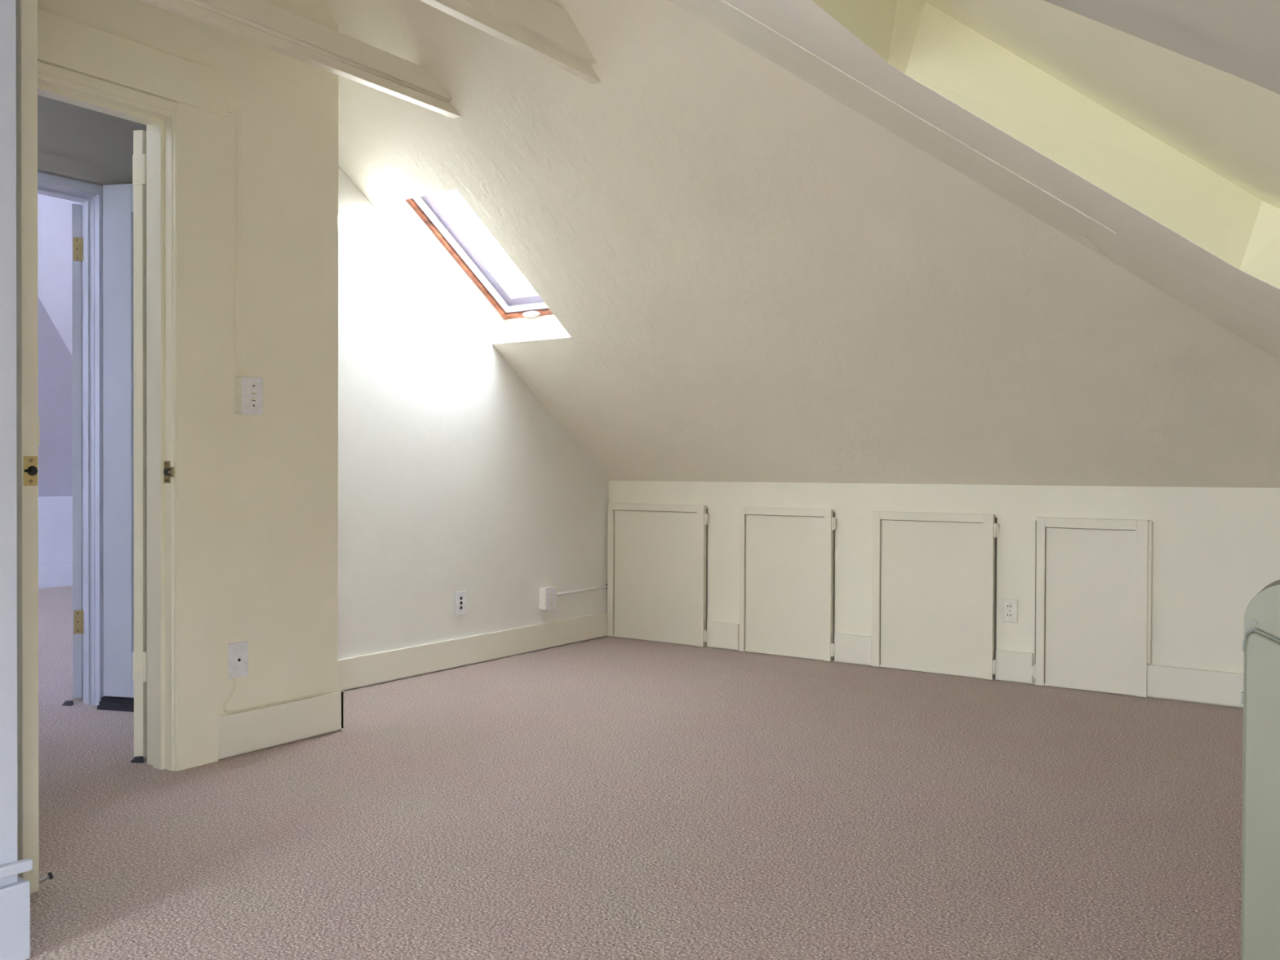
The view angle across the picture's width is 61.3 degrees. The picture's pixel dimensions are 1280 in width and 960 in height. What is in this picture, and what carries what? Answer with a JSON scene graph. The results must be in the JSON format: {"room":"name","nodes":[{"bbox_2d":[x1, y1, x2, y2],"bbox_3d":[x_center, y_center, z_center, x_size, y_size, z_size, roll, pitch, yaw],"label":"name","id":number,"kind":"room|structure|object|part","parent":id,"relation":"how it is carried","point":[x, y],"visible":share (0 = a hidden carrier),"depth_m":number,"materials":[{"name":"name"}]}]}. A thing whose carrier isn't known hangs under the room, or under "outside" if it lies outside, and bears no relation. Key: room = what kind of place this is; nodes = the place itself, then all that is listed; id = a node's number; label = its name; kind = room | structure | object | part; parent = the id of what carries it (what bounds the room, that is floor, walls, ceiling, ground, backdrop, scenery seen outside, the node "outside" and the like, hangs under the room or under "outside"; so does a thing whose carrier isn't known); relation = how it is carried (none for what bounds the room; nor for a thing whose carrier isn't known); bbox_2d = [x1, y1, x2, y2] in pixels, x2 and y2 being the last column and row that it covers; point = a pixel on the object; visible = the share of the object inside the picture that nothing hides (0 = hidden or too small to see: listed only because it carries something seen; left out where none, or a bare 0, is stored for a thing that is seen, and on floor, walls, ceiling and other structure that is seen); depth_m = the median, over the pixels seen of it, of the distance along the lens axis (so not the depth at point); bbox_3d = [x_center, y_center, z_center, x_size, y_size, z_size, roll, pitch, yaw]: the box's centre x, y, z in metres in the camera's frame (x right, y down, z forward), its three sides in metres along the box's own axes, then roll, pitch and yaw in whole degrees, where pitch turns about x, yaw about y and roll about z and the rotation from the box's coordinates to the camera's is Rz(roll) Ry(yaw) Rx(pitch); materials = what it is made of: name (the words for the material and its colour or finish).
{"room":"attic room","nodes":[
{"label":"attic room","id":0,"kind":"room"},
{"bbox_2d":[0,0,17,887],"bbox_3d":[-3.030,-0.361,0.420,0.900,2.732,4.912,1,1,35],"label":"wall","id":1,"kind":"structure","parent":0,"point":[8,495],"depth_m":2.17,"materials":[{"name":"white paint"}]},
{"bbox_2d":[0,875,30,959],"bbox_3d":[-2.795,0.905,0.307,0.398,0.158,4.880,1,1,35],"label":"baseboard","id":2,"kind":"structure","parent":1,"relation":"attached to","point":[15,898],"depth_m":2.17,"materials":[{"name":"white paint"}]},
{"bbox_2d":[0,857,32,879],"bbox_3d":[-2.621,0.795,0.217,0.022,0.022,4.833,1,1,35],"label":"conduit","id":3,"kind":"object","parent":1,"relation":"attached to","point":[24,865],"visible":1,"depth_m":2.17,"materials":[{"name":"white paint"}]},
{"bbox_2d":[15,0,53,893],"bbox_3d":[-1.689,-0.104,2.709,0.719,2.118,0.079,1,1,35],"label":"door","id":4,"kind":"structure","parent":1,"relation":"in","point":[26,11],"depth_m":2.49,"materials":[{"name":"beige paint"}]},
{"bbox_3d":[-1.405,-0.021,2.493,0.003,0.068,0.031,1,1,35],"label":"latch plate","id":5,"kind":"part","parent":4,"relation":"part of","materials":[{"name":"gold metal"}]},
{"bbox_2d":[132,129,146,757],"bbox_3d":[-1.640,-0.122,3.931,0.056,2.126,0.572,0,1,11],"label":"door","id":6,"kind":"structure","parent":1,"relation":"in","point":[139,157],"depth_m":3.67,"materials":[{"name":"beige paint"}]},
{"bbox_2d":[37,296,72,496],"bbox_3d":[-4.891,-1.182,5.788,3.992,2.842,6.900,1,1,35],"label":"wall","id":7,"kind":"structure","parent":0,"point":[55,358],"depth_m":8.09,"materials":[{"name":"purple paint"}]},
{"bbox_2d":[38,496,72,564],"bbox_3d":[-6.066,0.521,7.411,0.100,0.805,5.600,1,1,35],"label":"wall","id":8,"kind":"structure","parent":0,"point":[55,513],"depth_m":9.02,"materials":[{"name":"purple paint"}]},
{"bbox_2d":[38,563,72,588],"bbox_3d":[-6.047,0.809,7.340,0.018,0.190,5.300,1,1,35],"label":"baseboard","id":9,"kind":"structure","parent":8,"relation":"attached to","point":[51,575],"depth_m":9.01,"materials":[{"name":"purple paint"}]},
{"bbox_2d":[37,193,82,355],"bbox_3d":[-3.436,-1.171,6.845,4.527,2.455,3.439,1,1,35],"label":"ceiling","id":10,"kind":"structure","parent":0,"point":[54,214],"depth_m":6.51,"materials":[{"name":"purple paint"}]},
{"bbox_2d":[37,94,146,697],"bbox_3d":[-2.074,-0.706,4.864,0.120,3.339,5.000,1,1,35],"label":"wall","id":11,"kind":"structure","parent":0,"point":[65,130],"depth_m":4.45,"materials":[{"name":"grey paint"}]},
{"bbox_2d":[37,172,102,706],"bbox_3d":[-2.522,-0.137,4.225,0.129,2.170,0.792,1,1,35],"label":"trim","id":12,"kind":"structure","parent":11,"relation":"attached to","point":[91,195],"depth_m":4.52,"materials":[{"name":"white paint"}]},
{"bbox_2d":[71,204,84,698],"bbox_3d":[-2.498,-0.123,4.894,0.048,2.090,0.712,0,1,-21],"label":"door","id":13,"kind":"structure","parent":11,"relation":"in","point":[77,209],"depth_m":4.57,"materials":[{"name":"white paint"}]},
{"bbox_2d":[37,151,127,185],"bbox_3d":[-2.463,-1.264,4.165,0.032,0.074,1.014,1,1,35],"label":"trim","id":14,"kind":"structure","parent":11,"relation":"attached to","point":[49,163],"depth_m":4.41,"materials":[{"name":"grey paint"}]},
{"bbox_2d":[97,183,133,711],"bbox_3d":[-2.049,-0.135,4.439,0.362,2.164,0.070,0,1,13],"label":"door","id":15,"kind":"structure","parent":11,"relation":"in","point":[117,199],"depth_m":4.46,"materials":[{"name":"white paint"}]},
{"bbox_2d":[37,8,226,771],"bbox_3d":[-1.798,-0.212,3.284,0.168,2.345,1.118,1,1,35],"label":"door frame","id":16,"kind":"structure","parent":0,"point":[197,128],"depth_m":3.58,"materials":[{"name":"beige paint"}]},
{"bbox_2d":[163,461,173,483],"bbox_3d":[-1.551,-0.026,3.559,0.054,0.072,0.005,1,1,35],"label":"strike plate","id":17,"kind":"object","parent":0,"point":[168,472],"visible":1,"depth_m":3.56,"materials":[{"name":"gold metal"}]},
{"bbox_2d":[37,0,338,759],"bbox_3d":[-1.723,-0.690,3.405,0.146,3.339,1.808,1,1,35],"label":"wall","id":18,"kind":"structure","parent":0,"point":[277,468],"depth_m":3.88,"materials":[{"name":"beige paint"}]},
{"bbox_2d":[226,107,240,377],"bbox_3d":[-1.403,-0.816,3.723,0.012,0.917,0.061,1,1,35],"label":"conduit","id":19,"kind":"object","parent":18,"relation":"attached to","point":[237,113],"visible":1,"depth_m":3.74,"materials":[{"name":"beige paint"}]},
{"bbox_2d":[228,640,248,679],"bbox_3d":[-1.396,0.625,3.759,0.008,0.123,0.077,1,1,35],"label":"cable plate","id":20,"kind":"object","parent":18,"relation":"attached to","point":[237,651],"visible":1,"depth_m":3.75,"materials":[{"name":"white plastic"}]},
{"bbox_2d":[222,677,340,713],"bbox_3d":[-1.286,0.744,3.912,0.012,0.124,0.498,1,1,35],"label":"cord","id":21,"kind":"object","parent":20,"relation":"attached to","point":[233,678],"visible":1,"depth_m":3.83,"materials":[{"name":"white plastic"}]},
{"bbox_2d":[234,376,262,415],"bbox_3d":[-1.360,-0.291,3.757,0.052,0.130,0.084,1,1,35],"label":"switch box","id":22,"kind":"object","parent":18,"relation":"attached to","point":[248,391],"visible":1,"depth_m":3.73,"materials":[{"name":"beige plastic"}]},
{"bbox_2d":[217,690,343,758],"bbox_3d":[-1.513,0.875,4.064,0.563,0.142,0.537,1,1,35],"label":"baseboard","id":23,"kind":"structure","parent":18,"relation":"attached to","point":[243,731],"depth_m":3.88,"materials":[{"name":"beige paint"}]},
{"bbox_2d":[337,164,608,690],"bbox_3d":[-0.936,-0.513,5.468,0.080,2.950,2.610,1,1,35],"label":"wall","id":24,"kind":"structure","parent":0,"point":[454,475],"depth_m":5.30,"materials":[{"name":"beige paint"}]},
{"bbox_2d":[454,591,466,615],"bbox_3d":[-0.906,0.621,5.453,0.007,0.116,0.080,1,1,35],"label":"wall plate","id":25,"kind":"object","parent":24,"relation":"attached to","point":[460,597],"visible":1,"depth_m":5.45,"materials":[{"name":"white plastic"}]},
{"bbox_2d":[337,612,607,690],"bbox_3d":[-0.905,0.866,5.450,0.017,0.140,2.460,1,1,35],"label":"baseboard","id":26,"kind":"structure","parent":24,"relation":"attached to","point":[357,671],"depth_m":5.45,"materials":[{"name":"beige paint"}]},
{"bbox_2d":[539,586,556,610],"bbox_3d":[-0.509,0.656,5.984,0.052,0.124,0.094,1,1,35],"label":"outlet","id":27,"kind":"object","parent":24,"relation":"attached to","point":[548,595],"visible":1,"depth_m":5.95,"materials":[{"name":"beige plastic"}]},
{"bbox_3d":[-0.491,0.656,5.972,0.005,0.124,0.094,1,1,35],"label":"plate","id":28,"kind":"part","parent":27,"relation":"part of","materials":[{"name":"white plastic"}]},
{"bbox_2d":[556,583,607,595],"bbox_3d":[-0.330,0.637,6.268,0.028,0.028,0.482,1,1,35],"label":"conduit","id":29,"kind":"object","parent":24,"relation":"attached to","point":[606,585],"visible":0.92,"depth_m":6.25,"materials":[{"name":"beige paint"}]},
{"bbox_2d":[26,585,1243,959],"bbox_3d":[-3.243,0.986,3.161,10.000,0.060,9.450,1,1,35],"label":"floor","id":30,"kind":"structure","parent":0,"point":[606,797],"depth_m":3.06,"materials":[{"name":"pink carpet"}]},
{"bbox_2d":[62,700,73,706],"bbox_3d":[-2.399,0.935,4.544,0.050,0.022,0.035,0,1,23],"label":"scrap","id":31,"kind":"object","parent":30,"relation":"on","point":[68,703],"visible":1,"depth_m":4.53,"materials":[{"name":"black rubber"}]},
{"bbox_2d":[129,755,144,763],"bbox_3d":[-1.701,0.946,3.675,0.050,0.022,0.035,0,1,12],"label":"scrap","id":32,"kind":"object","parent":30,"relation":"on","point":[140,759],"visible":1,"depth_m":3.66,"materials":[{"name":"black rubber"}]},
{"bbox_2d":[1240,579,1279,959],"bbox_3d":[1.122,0.570,1.498,0.503,0.838,0.122,1,1,35],"label":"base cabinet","id":33,"kind":"object","parent":30,"relation":"on","point":[1260,695],"visible":1,"depth_m":1.58,"materials":[{"name":"green paint"}]},
{"bbox_2d":[319,0,1279,488],"bbox_3d":[-0.921,-1.122,1.557,4.407,2.510,9.337,1,1,35],"label":"ceiling","id":34,"kind":"structure","parent":0,"point":[744,274],"depth_m":4.32,"materials":[{"name":"beige paint"}]},
{"bbox_2d":[139,0,460,118],"bbox_3d":[-1.300,-1.497,3.459,0.060,0.125,2.049,1,1,35],"label":"beam","id":35,"kind":"structure","parent":34,"relation":"attached to","point":[262,23],"depth_m":3.70,"materials":[{"name":"beige paint"}]},
{"bbox_2d":[405,192,553,319],"bbox_3d":[-0.720,-1.145,5.237,0.548,0.620,0.832,1,1,35],"label":"window","id":36,"kind":"structure","parent":34,"relation":"attached to","point":[434,211],"depth_m":5.43,"materials":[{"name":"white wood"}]},
{"bbox_2d":[419,0,600,84],"bbox_3d":[-0.723,-1.509,3.059,0.068,0.168,2.053,1,1,35],"label":"beam","id":37,"kind":"structure","parent":34,"relation":"attached to","point":[544,29],"depth_m":3.56,"materials":[{"name":"beige paint"}]},
{"bbox_2d":[668,0,1117,265],"bbox_3d":[0.783,-1.113,2.933,2.076,1.172,1.383,0,1,-10],"label":"ceiling beam","id":38,"kind":"structure","parent":34,"relation":"attached to","point":[720,15],"depth_m":2.77,"materials":[{"name":"beige paint"}]},
{"bbox_2d":[1044,0,1279,94],"bbox_3d":[0.087,-0.391,0.680,1.284,0.898,0.144,1,1,36],"label":"ceiling beam","id":39,"kind":"structure","parent":34,"relation":"attached to","point":[1124,15],"depth_m":0.55,"materials":[{"name":"grey paint"}]},
{"bbox_2d":[1126,0,1279,65],"bbox_3d":[-0.053,-0.385,0.483,1.286,0.906,0.360,1,1,35],"label":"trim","id":40,"kind":"structure","parent":34,"relation":"attached to","point":[1252,26],"depth_m":0.45,"materials":[{"name":"grey paint"}]},
{"bbox_2d":[608,480,1279,707],"bbox_3d":[1.566,0.447,5.322,4.370,1.052,0.100,1,1,35],"label":"wall","id":41,"kind":"structure","parent":0,"point":[1215,549],"depth_m":5.07,"materials":[{"name":"beige paint"}]},
{"bbox_2d":[607,502,708,647],"bbox_3d":[0.099,0.538,6.267,0.690,0.794,0.036,1,1,35],"label":"door","id":42,"kind":"structure","parent":41,"relation":"in","point":[656,553],"depth_m":6.25,"materials":[{"name":"beige paint"}]},
{"bbox_2d":[706,621,739,649],"bbox_3d":[0.462,0.865,6.022,0.200,0.142,0.018,1,1,35],"label":"baseboard","id":43,"kind":"structure","parent":41,"relation":"attached to","point":[720,634],"depth_m":6.01,"materials":[{"name":"beige paint"}]},
{"bbox_2d":[739,506,836,661],"bbox_3d":[0.787,0.546,5.787,0.564,0.793,0.036,1,1,35],"label":"door","id":44,"kind":"structure","parent":41,"relation":"in","point":[786,554],"depth_m":5.78,"materials":[{"name":"beige paint"}]},
{"bbox_2d":[834,632,871,665],"bbox_3d":[1.101,0.871,5.577,0.206,0.144,0.018,1,1,35],"label":"baseboard","id":45,"kind":"structure","parent":41,"relation":"attached to","point":[850,648],"depth_m":5.57,"materials":[{"name":"beige paint"}]},
{"bbox_2d":[871,511,998,679],"bbox_3d":[1.447,0.556,5.327,0.630,0.788,0.036,1,1,35],"label":"door","id":46,"kind":"structure","parent":41,"relation":"in","point":[933,574],"depth_m":5.32,"materials":[{"name":"beige paint"}]},
{"bbox_2d":[1003,598,1017,622],"bbox_3d":[1.755,0.620,5.124,0.068,0.112,0.010,1,1,35],"label":"wall outlet","id":47,"kind":"object","parent":41,"relation":"attached to","point":[1010,606],"visible":1,"depth_m":5.12,"materials":[{"name":"beige plastic"}]},
{"bbox_2d":[1006,612,1012,617],"bbox_3d":[1.750,0.641,5.124,0.027,0.027,0.002,1,1,35],"label":"receptacle","id":48,"kind":"object","parent":47,"relation":"attached to","point":[1009,615],"depth_m":5.12,"materials":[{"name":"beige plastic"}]},
{"bbox_2d":[1006,603,1012,608],"bbox_3d":[1.750,0.599,5.123,0.027,0.027,0.002,1,1,35],"label":"receptacle","id":49,"kind":"object","parent":47,"relation":"attached to","point":[1009,606],"depth_m":5.12,"materials":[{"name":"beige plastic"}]},
{"bbox_2d":[995,649,1033,683],"bbox_3d":[1.769,0.880,5.111,0.170,0.140,0.018,1,1,35],"label":"baseboard","id":50,"kind":"structure","parent":41,"relation":"attached to","point":[1015,666],"depth_m":5.10,"materials":[{"name":"beige paint"}]},
{"bbox_2d":[1030,516,1152,697],"bbox_3d":[2.042,0.566,4.913,0.517,0.781,0.036,1,1,35],"label":"door","id":51,"kind":"structure","parent":41,"relation":"in","point":[1094,575],"depth_m":4.90,"materials":[{"name":"beige paint"}]},
{"bbox_3d":[2.249,0.496,4.771,0.017,0.630,0.022,1,1,35],"label":"edge moulding","id":52,"kind":"part","parent":51,"relation":"part of","materials":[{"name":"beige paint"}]},
{"bbox_2d":[1146,664,1244,706],"bbox_3d":[2.738,0.890,4.435,1.226,0.140,0.020,1,1,35],"label":"baseboard","id":53,"kind":"structure","parent":41,"relation":"attached to","point":[1211,686],"depth_m":4.66,"materials":[{"name":"beige paint"}]},
{"bbox_2d":[813,0,1279,288],"bbox_3d":[0.558,-0.403,1.116,0.923,0.738,1.368,1,1,35],"label":"ceiling","id":54,"kind":"structure","parent":0,"point":[1192,145],"depth_m":1.56,"materials":[{"name":"yellow paint"}]}
]}

